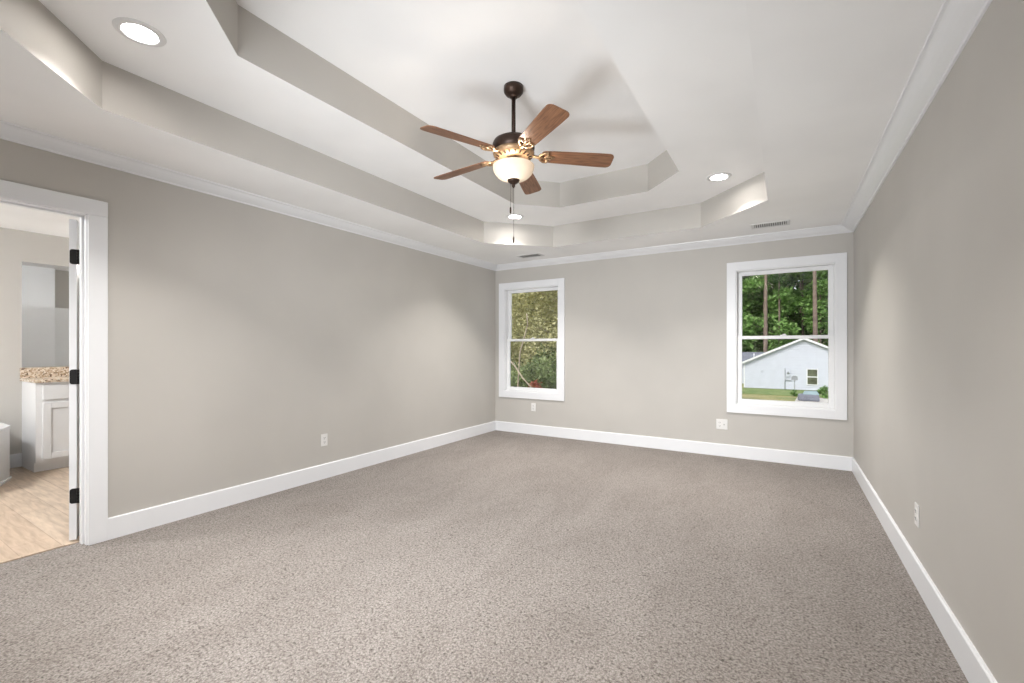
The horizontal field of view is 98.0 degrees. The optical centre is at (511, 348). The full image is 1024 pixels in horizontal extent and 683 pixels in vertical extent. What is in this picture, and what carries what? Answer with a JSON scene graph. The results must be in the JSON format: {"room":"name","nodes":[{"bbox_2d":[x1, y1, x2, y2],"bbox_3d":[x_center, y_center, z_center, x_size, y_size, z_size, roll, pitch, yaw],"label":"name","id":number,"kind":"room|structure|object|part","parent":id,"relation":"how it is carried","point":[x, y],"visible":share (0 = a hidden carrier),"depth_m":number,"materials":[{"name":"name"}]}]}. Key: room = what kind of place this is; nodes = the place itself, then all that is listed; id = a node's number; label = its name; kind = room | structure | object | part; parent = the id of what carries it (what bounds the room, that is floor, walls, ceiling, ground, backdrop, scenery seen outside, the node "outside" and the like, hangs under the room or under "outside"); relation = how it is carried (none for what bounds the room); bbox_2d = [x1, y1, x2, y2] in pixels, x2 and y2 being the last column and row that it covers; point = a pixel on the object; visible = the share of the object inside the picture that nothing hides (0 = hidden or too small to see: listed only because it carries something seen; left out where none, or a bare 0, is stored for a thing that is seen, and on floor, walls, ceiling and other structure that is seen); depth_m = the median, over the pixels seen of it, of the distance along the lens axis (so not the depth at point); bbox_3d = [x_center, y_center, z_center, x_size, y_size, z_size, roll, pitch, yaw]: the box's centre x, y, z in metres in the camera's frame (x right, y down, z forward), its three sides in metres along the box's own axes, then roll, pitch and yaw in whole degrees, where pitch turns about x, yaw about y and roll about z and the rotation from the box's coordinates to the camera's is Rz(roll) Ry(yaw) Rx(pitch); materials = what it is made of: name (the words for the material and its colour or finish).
{"room":"empty bedroom","nodes":[
{"label":"empty bedroom","id":0,"kind":"room"},
{"bbox_2d":[0,227,68,454],"bbox_3d":[-5.192,-0.030,4.524,0.100,2.700,4.900,0,0,31],"label":"wall","id":1,"kind":"structure","parent":0,"point":[16,246],"depth_m":4.57,"materials":[{"name":"beige paint"}]},
{"bbox_2d":[10,453,21,467],"bbox_3d":[-5.119,1.155,4.535,0.014,0.139,0.165,0,0,31],"label":"baseboard","id":2,"kind":"structure","parent":1,"relation":"attached to","point":[15,459],"depth_m":4.56,"materials":[{"name":"white paint"}]},
{"bbox_2d":[20,367,68,377],"bbox_3d":[-4.618,0.256,5.342,0.020,0.103,1.765,0,0,31],"label":"backsplash","id":3,"kind":"structure","parent":1,"relation":"attached to","point":[43,371],"depth_m":4.73,"materials":[{"name":"beige stone"}]},
{"bbox_2d":[22,261,68,366],"bbox_3d":[-4.688,-0.352,5.247,0.006,1.095,1.500,0,0,31],"label":"wall mirror","id":4,"kind":"object","parent":1,"relation":"attached to","point":[45,287],"visible":0.36,"depth_m":4.75,"materials":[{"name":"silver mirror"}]},
{"bbox_2d":[0,204,78,237],"bbox_3d":[-3.896,-1.270,3.731,2.940,0.100,4.700,0,0,31],"label":"ceiling","id":5,"kind":"structure","parent":0,"point":[11,217],"depth_m":4.28,"materials":[{"name":"white paint"}]},
{"bbox_2d":[0,139,494,517],"bbox_3d":[-2.084,-0.355,3.760,0.120,3.150,6.840,0,0,31],"label":"wall","id":6,"kind":"structure","parent":0,"point":[240,335],"depth_m":3.61,"materials":[{"name":"beige paint"}]},
{"bbox_2d":[0,540,78,563],"bbox_3d":[-2.948,1.219,2.468,0.045,0.010,0.845,0,0,31],"label":"trim","id":7,"kind":"structure","parent":6,"relation":"attached to","point":[77,541],"depth_m":2.65,"materials":[{"name":"brown wood"}]},
{"bbox_2d":[0,179,107,545],"bbox_3d":[-2.894,0.147,2.436,0.156,2.146,1.007,0,0,31],"label":"door frame","id":8,"kind":"structure","parent":6,"relation":"attached to","point":[97,211],"depth_m":2.77,"materials":[{"name":"white paint"}]},
{"bbox_2d":[69,219,78,540],"bbox_3d":[-2.994,0.197,3.120,0.171,2.022,0.808,0,0,-36],"label":"door","id":9,"kind":"structure","parent":6,"relation":"in","point":[73,223],"depth_m":2.80,"materials":[{"name":"white paint"}]},
{"bbox_2d":[0,120,496,270],"bbox_3d":[-1.770,-1.187,4.054,0.110,0.066,6.010,0,0,31],"label":"crown molding","id":10,"kind":"structure","parent":6,"relation":"attached to","point":[11,132],"depth_m":3.19,"materials":[{"name":"white paint"}]},
{"bbox_2d":[108,421,495,539],"bbox_3d":[-1.810,1.151,4.079,0.015,0.138,6.010,0,0,31],"label":"baseboard","id":11,"kind":"structure","parent":6,"relation":"attached to","point":[143,519],"depth_m":3.68,"materials":[{"name":"white paint"}]},
{"bbox_2d":[321,434,327,446],"bbox_3d":[-1.759,0.860,4.168,0.009,0.114,0.070,0,0,31],"label":"wall outlet","id":12,"kind":"object","parent":6,"relation":"attached to","point":[324,437],"visible":1,"depth_m":4.17,"materials":[{"name":"white plastic"}]},
{"bbox_2d":[0,0,943,264],"bbox_3d":[0.005,-1.472,2.969,4.270,0.505,6.010,0,0,31],"label":"ceiling","id":13,"kind":"structure","parent":0,"point":[320,106],"depth_m":2.63,"materials":[{"name":"white paint"}]},
{"bbox_2d":[112,17,166,46],"bbox_3d":[-1.730,-1.470,2.068,0.196,0.020,0.196,0,0,31],"label":"recessed light","id":14,"kind":"object","parent":13,"relation":"in","point":[137,31],"visible":1,"depth_m":2.07,"materials":[{"name":"white metal"}]},
{"bbox_2d":[506,214,523,218],"bbox_3d":[0.034,-1.470,4.955,0.196,0.020,0.196,0,0,31],"label":"recessed light","id":15,"kind":"object","parent":13,"relation":"in","point":[511,216],"visible":0.94,"depth_m":4.97,"materials":[{"name":"white glass"}]},
{"bbox_2d":[420,81,613,242],"bbox_3d":[-0.032,-1.209,2.961,1.246,1.032,1.304,0,0,31],"label":"ceiling fan","id":16,"kind":"object","parent":13,"relation":"hanging from","point":[513,152],"visible":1,"depth_m":2.86,"materials":[{"name":"brown wood"}]},
{"bbox_3d":[-0.316,-1.261,2.664,0.477,0.006,0.138,-3,15,-40],"label":"blade","id":17,"kind":"part","parent":16,"relation":"part of","materials":[{"name":"brown wood"}]},
{"bbox_3d":[-0.347,-1.261,3.161,0.477,0.006,0.138,-3,12,32],"label":"blade","id":18,"kind":"part","parent":16,"relation":"part of","materials":[{"name":"brown wood"}]},
{"bbox_3d":[0.010,-1.271,2.934,0.274,0.050,0.274,0,0,31],"label":"motor plate","id":19,"kind":"part","parent":16,"relation":"part of","materials":[{"name":"gold metal"}]},
{"bbox_3d":[0.010,-1.156,2.934,0.274,0.096,0.274,0,0,31],"label":"lamp shade","id":20,"kind":"part","parent":16,"relation":"part of","materials":[{"name":"white glass"}]},
{"bbox_3d":[0.116,-1.261,3.344,0.138,0.006,0.477,-13,-5,14],"label":"blade","id":21,"kind":"part","parent":16,"relation":"part of","materials":[{"name":"brown wood"}]},
{"bbox_3d":[0.166,-1.261,2.540,0.138,0.006,0.477,14,-3,-21],"label":"blade","id":22,"kind":"part","parent":16,"relation":"part of","materials":[{"name":"brown wood"}]},
{"bbox_3d":[0.433,-1.261,2.960,0.477,0.006,0.138,2,-13,-4],"label":"blade","id":23,"kind":"part","parent":16,"relation":"part of","materials":[{"name":"brown wood"}]},
{"bbox_2d":[517,253,543,258],"bbox_3d":[0.240,-1.217,5.855,0.330,0.007,0.190,0,0,31],"label":"ceiling vent","id":24,"kind":"object","parent":13,"relation":"in","point":[534,254],"visible":1,"depth_m":5.84,"materials":[{"name":"white metal"}]},
{"bbox_2d":[707,172,731,181],"bbox_3d":[1.773,-1.470,3.809,0.196,0.020,0.196,0,0,31],"label":"recessed light","id":25,"kind":"object","parent":13,"relation":"in","point":[724,175],"visible":0.99,"depth_m":3.82,"materials":[{"name":"white metal"}]},
{"bbox_2d":[751,220,789,228],"bbox_3d":[2.542,-1.217,4.377,0.330,0.007,0.190,0,0,31],"label":"ceiling vent","id":26,"kind":"object","parent":13,"relation":"in","point":[783,222],"visible":1,"depth_m":4.37,"materials":[{"name":"white metal"}]},
{"bbox_2d":[0,430,968,682],"bbox_3d":[-1.491,1.270,3.456,7.330,0.100,6.740,0,0,31],"label":"floor","id":27,"kind":"structure","parent":0,"point":[496,556],"depth_m":2.33,"materials":[{"name":"beige carpet"}]},
{"bbox_2d":[0,422,11,485],"bbox_3d":[-5.242,0.974,3.214,1.174,0.500,2.212,0,0,31],"label":"bathtub","id":28,"kind":"object","parent":27,"relation":"on","point":[5,476],"visible":1,"depth_m":4.08,"materials":[{"name":"white plastic"}]},
{"bbox_3d":[-5.242,1.213,3.214,1.174,0.022,2.212,0,0,31],"label":"trim","id":29,"kind":"part","parent":28,"relation":"part of","materials":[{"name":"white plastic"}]},
{"bbox_2d":[22,381,68,471],"bbox_3d":[-4.407,0.781,5.222,0.505,0.885,1.750,0,0,31],"label":"bathroom vanity","id":30,"kind":"object","parent":27,"relation":"on","point":[45,406],"visible":0.16,"depth_m":4.45,"materials":[{"name":"white paint"}]},
{"bbox_2d":[20,367,68,382],"bbox_3d":[-4.406,0.272,5.212,0.517,0.135,1.765,0,0,31],"label":"countertop","id":31,"kind":"structure","parent":30,"relation":"on","point":[43,374],"depth_m":4.68,"materials":[{"name":"beige stone"}]},
{"bbox_3d":[-4.528,0.439,4.559,0.018,0.140,0.398,0,0,31],"label":"drawer","id":32,"kind":"part","parent":30,"relation":"part of","materials":[{"name":"white paint"}]},
{"bbox_3d":[-4.528,0.819,4.559,0.018,0.560,0.398,0,0,31],"label":"cabinet door","id":33,"kind":"part","parent":30,"relation":"part of","materials":[{"name":"white paint"}]},
{"bbox_2d":[495,232,853,456],"bbox_3d":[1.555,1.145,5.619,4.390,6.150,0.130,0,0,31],"label":"wall","id":34,"kind":"structure","parent":0,"point":[646,335],"depth_m":5.37,"materials":[{"name":"beige paint"}]},
{"bbox_2d":[499,278,564,400],"bbox_3d":[0.296,-0.120,6.382,1.060,1.675,0.153,0,0,31],"label":"window","id":35,"kind":"structure","parent":34,"relation":"in","point":[506,290],"depth_m":6.40,"materials":[{"name":"white paint"}]},
{"bbox_3d":[0.300,0.239,6.388,0.857,0.753,0.032,0,0,31],"label":"sash","id":36,"kind":"part","parent":35,"relation":"part of","materials":[{"name":"white plastic"}]},
{"bbox_3d":[0.318,-0.479,6.417,0.857,0.753,0.030,0,0,31],"label":"sash","id":37,"kind":"part","parent":35,"relation":"part of","materials":[{"name":"glass"}]},
{"bbox_2d":[531,403,535,410],"bbox_3d":[0.303,0.835,6.303,0.070,0.114,0.009,0,0,31],"label":"wall outlet","id":38,"kind":"object","parent":34,"relation":"attached to","point":[533,405],"visible":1,"depth_m":6.30,"materials":[{"name":"white plastic"}]},
{"bbox_2d":[496,421,851,470],"bbox_3d":[1.569,1.151,5.526,4.270,0.138,0.015,0,0,31],"label":"baseboard","id":39,"kind":"structure","parent":34,"relation":"attached to","point":[726,450],"depth_m":5.20,"materials":[{"name":"white paint"}]},
{"bbox_2d":[496,225,851,270],"bbox_3d":[1.544,-1.187,5.485,4.270,0.066,0.110,0,0,31],"label":"crown molding","id":40,"kind":"structure","parent":34,"relation":"attached to","point":[834,229],"depth_m":5.17,"materials":[{"name":"white paint"}]},
{"bbox_2d":[716,419,727,429],"bbox_3d":[2.375,0.860,5.032,0.116,0.114,0.016,0,0,31],"label":"wall outlet","id":41,"kind":"object","parent":34,"relation":"attached to","point":[720,423],"visible":1,"depth_m":5.03,"materials":[{"name":"white plastic"}]},
{"bbox_2d":[727,252,846,419],"bbox_3d":[2.916,-0.120,4.779,1.087,1.675,0.153,0,0,31],"label":"window","id":42,"kind":"structure","parent":34,"relation":"in","point":[835,263],"depth_m":4.69,"materials":[{"name":"white paint"}]},
{"bbox_3d":[2.920,0.239,4.785,0.884,0.753,0.032,0,0,31],"label":"sash","id":43,"kind":"part","parent":42,"relation":"part of","materials":[{"name":"white plastic"}]},
{"bbox_3d":[2.938,-0.479,4.814,0.884,0.753,0.030,0,0,31],"label":"sash","id":44,"kind":"part","parent":42,"relation":"part of","materials":[{"name":"glass"}]},
{"bbox_2d":[854,0,1023,682],"bbox_3d":[1.881,-0.355,1.821,0.130,3.150,6.270,0,0,31],"label":"wall","id":45,"kind":"structure","parent":0,"point":[939,246],"depth_m":1.75,"materials":[{"name":"beige paint"}]},
{"bbox_2d":[841,0,991,231],"bbox_3d":[1.779,-1.187,1.883,0.110,0.066,6.010,0,0,31],"label":"crown molding","id":46,"kind":"structure","parent":45,"relation":"attached to","point":[956,21],"depth_m":2.02,"materials":[{"name":"white paint"}]},
{"bbox_2d":[914,502,918,527],"bbox_3d":[2.096,0.862,2.305,0.009,0.114,0.070,0,0,31],"label":"wall outlet","id":47,"kind":"object","parent":45,"relation":"attached to","point":[916,506],"visible":1,"depth_m":2.30,"materials":[{"name":"white plastic"}]},
{"bbox_2d":[852,457,997,682],"bbox_3d":[1.820,1.151,1.859,0.015,0.138,6.010,0,0,31],"label":"baseboard","id":48,"kind":"structure","parent":45,"relation":"attached to","point":[974,668],"depth_m":2.02,"materials":[{"name":"white paint"}]},
{"label":"outside","id":49,"kind":"structure","parent":0,"visible":0},
{"bbox_2d":[742,383,821,400],"bbox_3d":[20.871,4.370,34.123,140.000,0.300,200.000,0,0,31],"label":"ground","id":50,"kind":"structure","parent":49,"point":[744,396],"depth_m":38.14,"materials":[{"name":"green plant"}]},
{"bbox_2d":[511,361,531,387],"bbox_3d":[0.406,2.212,12.304,1.380,4.017,0.118,0,0,28],"label":"bare branch","id":51,"kind":"object","parent":50,"relation":"on","point":[511,361],"visible":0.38,"depth_m":12.38,"materials":[{"name":"brown plant"}]},
{"bbox_2d":[517,313,527,386],"bbox_3d":[0.204,1.620,12.653,0.588,5.203,0.044,0,0,31],"label":"bare branch","id":52,"kind":"object","parent":50,"relation":"on","point":[526,313],"visible":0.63,"depth_m":12.62,"materials":[{"name":"brown plant"}]},
{"bbox_2d":[511,356,556,388],"bbox_3d":[1.213,2.306,13.545,2.464,4.200,3.000,0,0,40],"label":"bush","id":53,"kind":"object","parent":50,"relation":"on","point":[531,376],"visible":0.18,"depth_m":12.72,"materials":[{"name":"green plant"}]},
{"bbox_2d":[511,343,556,386],"bbox_3d":[0.417,2.093,15.130,3.334,4.667,2.738,0,0,-13],"label":"bush","id":54,"kind":"object","parent":50,"relation":"on","point":[552,353],"visible":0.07,"depth_m":15.04,"materials":[{"name":"green plant"}]},
{"bbox_2d":[511,290,557,371],"bbox_3d":[2.188,-0.354,17.018,6.306,9.371,5.555,0,0,-5],"label":"tree","id":55,"kind":"object","parent":50,"relation":"on","point":[550,335],"visible":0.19,"depth_m":15.80,"materials":[{"name":"green plant"}]},
{"bbox_2d":[511,293,557,368],"bbox_3d":[-0.433,-0.147,18.140,5.303,8.945,6.019,0,0,9],"label":"tree","id":56,"kind":"object","parent":50,"relation":"on","point":[523,309],"visible":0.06,"depth_m":17.36,"materials":[{"name":"green plant"}]},
{"bbox_2d":[511,291,557,364],"bbox_3d":[1.017,-0.562,20.479,5.808,9.797,6.592,0,0,-23],"label":"tree","id":57,"kind":"object","parent":50,"relation":"on","point":[541,291],"visible":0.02,"depth_m":19.73,"materials":[{"name":"green plant"}]},
{"bbox_2d":[511,290,557,381],"bbox_3d":[0.516,-0.797,26.564,6.416,10.801,7.465,0,0,10],"label":"tree","id":58,"kind":"object","parent":50,"relation":"on","point":[557,290],"visible":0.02,"depth_m":24.45,"materials":[{"name":"plant"}]},
{"bbox_2d":[742,278,763,351],"bbox_3d":[31.440,-5.426,65.143,10.659,19.514,9.229,0,0,33],"label":"broadleaf tree","id":59,"kind":"object","parent":50,"relation":"on","point":[745,305],"visible":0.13,"depth_m":61.66,"materials":[{"name":"green plant"}]},
{"bbox_2d":[742,352,764,382],"bbox_3d":[26.474,2.345,57.657,11.800,3.750,6.800,0,0,31],"label":"garage wing","id":60,"kind":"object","parent":50,"relation":"on","point":[745,355],"visible":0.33,"depth_m":54.44,"materials":[{"name":"white"}]},
{"bbox_2d":[742,283,772,349],"bbox_3d":[36.355,-2.885,67.085,8.063,14.514,7.419,0,0,19],"label":"broadleaf tree","id":61,"kind":"object","parent":50,"relation":"on","point":[759,299],"visible":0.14,"depth_m":65.45,"materials":[{"name":"green plant"}]},
{"bbox_2d":[763,275,767,351],"bbox_3d":[33.200,-9.381,57.578,6.043,27.409,5.881,0,0,-29],"label":"pine tree","id":62,"kind":"object","parent":50,"relation":"on","point":[765,348],"visible":0.02,"depth_m":57.72,"materials":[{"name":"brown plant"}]},
{"bbox_2d":[742,273,801,351],"bbox_3d":[36.038,-4.426,62.788,8.272,17.491,9.554,0,0,-41],"label":"broadleaf tree","id":63,"kind":"object","parent":50,"relation":"on","point":[772,298],"visible":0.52,"depth_m":61.22,"materials":[{"name":"green plant"}]},
{"bbox_2d":[748,277,799,351],"bbox_3d":[39.516,-4.231,66.793,9.590,17.264,8.824,0,0,-13],"label":"broadleaf tree","id":64,"kind":"object","parent":50,"relation":"on","point":[773,285],"visible":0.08,"depth_m":65.23,"materials":[{"name":"green plant"}]},
{"bbox_2d":[767,273,784,342],"bbox_3d":[36.305,-5.301,60.595,4.230,19.186,4.117,0,0,2],"label":"pine tree","id":65,"kind":"object","parent":50,"relation":"on","point":[775,277],"visible":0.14,"depth_m":60.24,"materials":[{"name":"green plant"}]},
{"bbox_2d":[757,281,799,349],"bbox_3d":[46.222,-7.053,76.539,12.344,24.282,11.228,0,0,-14],"label":"tree","id":66,"kind":"object","parent":50,"relation":"on","point":[796,283],"visible":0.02,"depth_m":72.42,"materials":[{"name":"green plant"}]},
{"bbox_2d":[742,339,827,390],"bbox_3d":[32.367,1.585,49.698,11.140,5.370,12.630,0,0,31],"label":"neighbouring house","id":67,"kind":"structure","parent":50,"relation":"on","point":[806,359],"depth_m":45.11,"materials":[{"name":"white"}]},
{"bbox_2d":[742,388,827,396],"bbox_3d":[26.864,4.205,42.004,26.000,0.030,6.700,0,0,31],"label":"grass","id":68,"kind":"structure","parent":50,"relation":"on","point":[784,392],"depth_m":43.14,"materials":[{"name":"green plant"}]},
{"bbox_2d":[789,389,797,396],"bbox_3d":[24.822,3.970,38.937,0.877,0.770,0.633,0,0,-26],"label":"shrub","id":69,"kind":"object","parent":50,"relation":"on","point":[793,391],"visible":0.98,"depth_m":38.85,"materials":[{"name":"green plant"}]},
{"bbox_2d":[791,376,797,389],"bbox_3d":[25.115,3.330,39.528,0.480,1.780,0.450,0,0,31],"label":"post box","id":70,"kind":"object","parent":50,"relation":"on","point":[794,378],"visible":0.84,"depth_m":39.38,"materials":[{"name":"grey metal"}]},
{"bbox_2d":[761,271,827,344],"bbox_3d":[40.312,-4.740,62.785,8.573,18.126,9.901,0,0,-2],"label":"broadleaf tree","id":71,"kind":"object","parent":50,"relation":"on","point":[795,300],"visible":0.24,"depth_m":62.15,"materials":[{"name":"green plant"}]},
{"bbox_2d":[782,274,823,334],"bbox_3d":[46.750,-8.778,71.214,12.946,27.998,14.233,0,0,7],"label":"tree","id":72,"kind":"object","parent":50,"relation":"on","point":[800,283],"visible":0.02,"depth_m":71.83,"materials":[{"name":"green plant"}]},
{"bbox_2d":[795,397,827,402],"bbox_3d":[26.206,4.200,33.263,8.892,0.040,5.944,0,0,39],"label":"driveway","id":73,"kind":"structure","parent":50,"relation":"on","point":[822,400],"depth_m":34.94,"materials":[{"name":"grey concrete"}]},
{"bbox_2d":[798,391,819,401],"bbox_3d":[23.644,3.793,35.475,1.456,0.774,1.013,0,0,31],"label":"car","id":74,"kind":"object","parent":73,"relation":"on","point":[806,395],"visible":1,"depth_m":35.09,"materials":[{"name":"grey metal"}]},
{"bbox_3d":[23.788,3.535,35.389,1.067,0.258,0.816,0,0,31],"label":"tub lid","id":75,"kind":"part","parent":74,"relation":"part of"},
{"bbox_2d":[799,276,827,343],"bbox_3d":[41.886,-2.674,58.808,6.617,14.082,7.373,0,0,-32],"label":"broadleaf tree","id":76,"kind":"object","parent":50,"relation":"on","point":[822,284],"visible":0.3,"depth_m":58.57,"materials":[{"name":"green plant"}]},
{"bbox_2d":[813,271,817,341],"bbox_3d":[37.555,-10.741,54.733,6.494,30.150,6.644,0,0,-18],"label":"pine tree","id":77,"kind":"object","parent":50,"relation":"on","point":[815,319],"visible":0.02,"depth_m":54.42,"materials":[{"name":"brown plant"}]},
{"bbox_2d":[806,270,827,345],"bbox_3d":[44.604,-5.845,58.452,11.122,20.362,9.630,0,0,43],"label":"broadleaf tree","id":78,"kind":"object","parent":50,"relation":"on","point":[820,273],"visible":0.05,"depth_m":58.63,"materials":[{"name":"green plant"}]},
{"bbox_2d":[817,386,827,398],"bbox_3d":[26.286,3.774,37.226,1.565,1.375,1.130,0,0,31],"label":"shrub","id":79,"kind":"object","parent":50,"relation":"on","point":[823,390],"visible":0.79,"depth_m":37.27,"materials":[{"name":"green plant"}]},
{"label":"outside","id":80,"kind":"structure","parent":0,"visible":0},
{"bbox_2d":[528,379,542,387],"bbox_3d":[0.538,1.251,12.271,0.712,0.830,0.689,0,0,31],"label":"bush","id":81,"kind":"object","parent":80,"point":[534,382],"visible":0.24,"depth_m":12.26,"materials":[{"name":"red plant"}]}
]}

